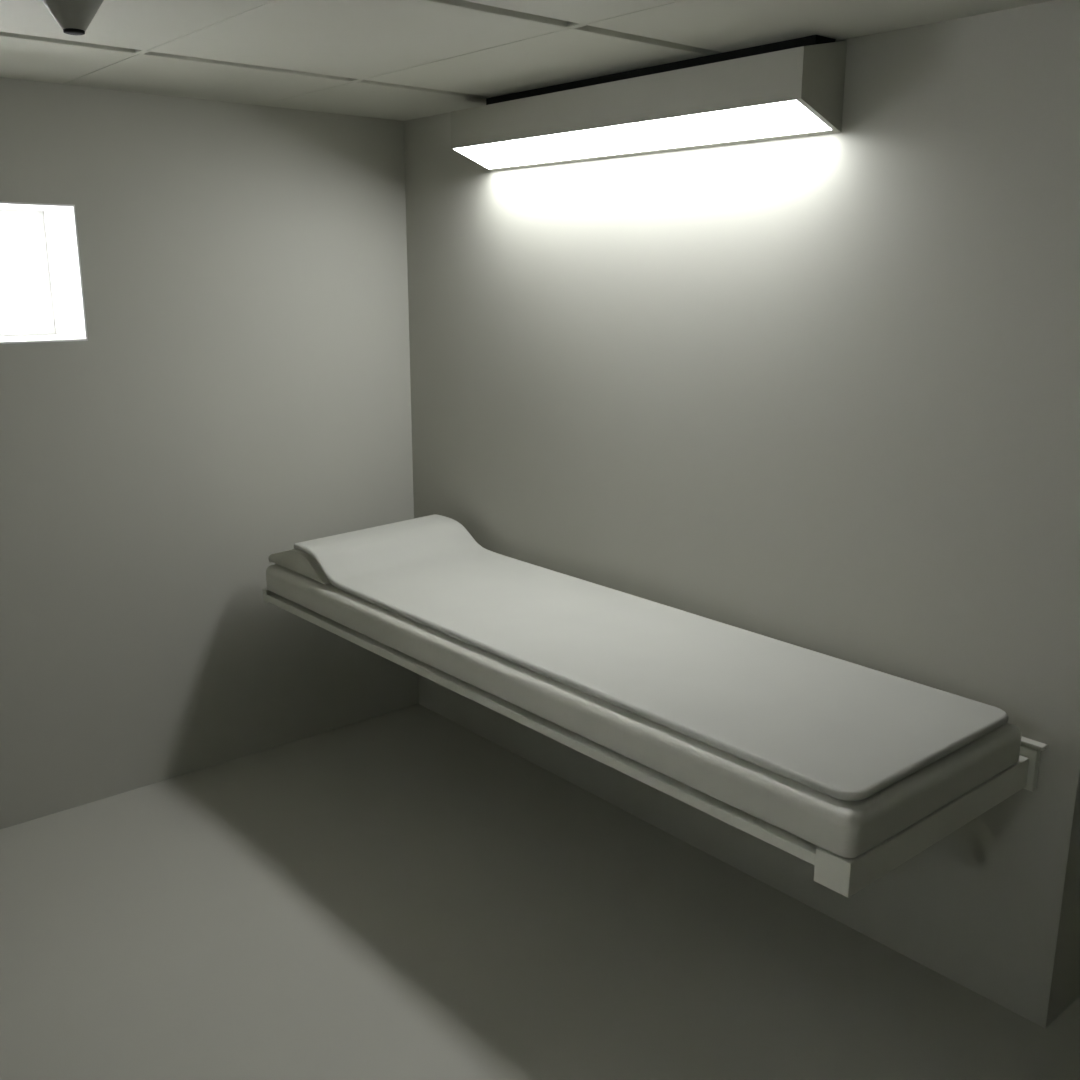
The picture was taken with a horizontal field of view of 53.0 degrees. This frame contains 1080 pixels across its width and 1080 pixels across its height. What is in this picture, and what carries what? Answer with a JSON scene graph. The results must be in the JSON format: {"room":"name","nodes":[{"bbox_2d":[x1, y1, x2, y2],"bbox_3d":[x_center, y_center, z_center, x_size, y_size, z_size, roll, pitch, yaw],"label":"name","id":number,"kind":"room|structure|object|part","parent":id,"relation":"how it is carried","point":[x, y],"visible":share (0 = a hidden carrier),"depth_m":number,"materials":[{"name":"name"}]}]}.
{"room":"prison interior","nodes":[
{"label":"prison interior","id":0,"kind":"room"},
{"bbox_2d":[0,77,418,829],"bbox_3d":[-1.876,-0.242,3.549,3.450,2.350,0.500,-11,18,-39],"label":"wall","id":1,"kind":"structure","parent":0,"point":[237,394],"depth_m":3.77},
{"bbox_2d":[0,202,87,343],"bbox_3d":[-1.859,-0.814,3.307,0.785,0.419,0.330,-11,18,-39],"label":"window","id":2,"kind":"structure","parent":1,"relation":"in","point":[55,224],"depth_m":3.55,"materials":[{"name":"white paint"}]},
{"bbox_3d":[-1.957,-0.842,3.418,0.773,0.407,0.030,-11,18,-39],"label":"frame","id":3,"kind":"part","parent":2,"relation":"part of","materials":[{"name":"paint"}]},
{"bbox_2d":[0,0,1054,120],"bbox_3d":[0.040,-1.116,1.904,4.550,0.140,5.100,-11,18,-39],"label":"ceiling","id":4,"kind":"structure","parent":0,"point":[402,60],"depth_m":2.67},
{"bbox_2d":[42,0,103,34],"bbox_3d":[-0.863,-1.001,1.990,0.212,0.128,0.212,-11,18,-39],"label":"ceiling fitting","id":5,"kind":"object","parent":4,"relation":"attached to","point":[74,17],"visible":1,"depth_m":1.98,"materials":[{"name":"plastic"}]},
{"bbox_2d":[0,704,1079,1079],"bbox_3d":[0.035,1.292,2.495,4.550,0.120,5.100,-11,18,-39],"label":"floor","id":6,"kind":"structure","parent":0,"point":[403,894],"depth_m":2.96,"materials":[{"name":"grey concrete"}]},
{"bbox_2d":[404,0,1079,1027],"bbox_3d":[0.418,-0.204,3.412,0.150,2.350,2.700,-11,18,-39],"label":"wall","id":7,"kind":"structure","parent":0,"point":[818,393],"depth_m":2.85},
{"bbox_2d":[450,35,846,170],"bbox_3d":[0.227,-1.235,3.136,0.172,0.216,1.410,-11,18,-39],"label":"wall lamp","id":8,"kind":"object","parent":7,"relation":"attached to","point":[793,88],"visible":1,"depth_m":2.93,"materials":[{"name":"metal"}]},
{"bbox_2d":[455,100,831,168],"bbox_3d":[0.219,-1.166,3.154,0.150,0.060,1.389,-11,18,-39],"label":"diffuser","id":9,"kind":"object","parent":8,"relation":"attached to","point":[723,122],"depth_m":3.02,"materials":[{"name":"white plastic"}]},
{"bbox_3d":[0.273,-1.325,3.100,0.080,0.023,1.290,-11,18,-39],"label":"mounting rail","id":10,"kind":"part","parent":8,"relation":"part of","materials":[{"name":"metal"}]},
{"bbox_3d":[0.674,-1.038,2.637,0.152,0.062,0.012,-11,18,-39],"label":"lamp trim","id":11,"kind":"part","parent":8,"relation":"part of","materials":[{"name":"paint"}]},
{"bbox_2d":[263,588,1047,897],"bbox_3d":[0.094,0.367,3.227,0.750,0.120,2.489,-11,18,-39],"label":"bed","id":12,"kind":"object","parent":7,"relation":"attached to","point":[846,877],"visible":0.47,"depth_m":2.42,"materials":[{"name":"paint"}]},
{"bbox_3d":[-0.714,0.146,4.127,0.729,0.046,0.030,-11,18,-39],"label":"rail","id":13,"kind":"part","parent":12,"relation":"part of","materials":[{"name":"metal"}]},
{"bbox_3d":[-0.206,0.419,3.035,0.035,0.026,2.361,-11,18,-39],"label":"rail","id":14,"kind":"part","parent":12,"relation":"part of","materials":[{"name":"metal"}]},
{"bbox_2d":[266,564,1020,857],"bbox_3d":[0.068,0.298,3.197,0.697,0.100,2.445,-11,18,-39],"label":"mattress","id":15,"kind":"object","parent":12,"relation":"on","point":[843,828],"visible":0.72,"depth_m":2.43,"materials":[{"name":"fabric"}]},
{"bbox_2d":[268,549,330,583],"bbox_3d":[-0.601,0.028,3.929,0.650,0.088,0.396,-11,18,-39],"label":"pillow","id":16,"kind":"object","parent":15,"relation":"on","point":[298,561],"visible":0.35,"depth_m":3.69,"materials":[{"name":"fabric"}]},
{"bbox_2d":[294,514,1007,800],"bbox_3d":[0.101,0.206,3.150,0.656,0.100,2.321,-11,18,-39],"label":"blanket","id":17,"kind":"object","parent":15,"relation":"on","point":[834,727],"visible":1,"depth_m":2.81,"materials":[{"name":"white fabric"}]},
{"bbox_3d":[0.850,0.598,2.357,0.729,0.074,0.081,-11,18,-39],"label":"rail","id":18,"kind":"part","parent":12,"relation":"part of","materials":[{"name":"metal"}]},
{"bbox_2d":[1073,955,1079,1001],"bbox_3d":[1.722,-0.067,2.867,1.100,2.350,0.150,-11,18,-39],"label":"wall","id":19,"kind":"structure","parent":0,"point":[1077,985],"depth_m":2.74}
]}

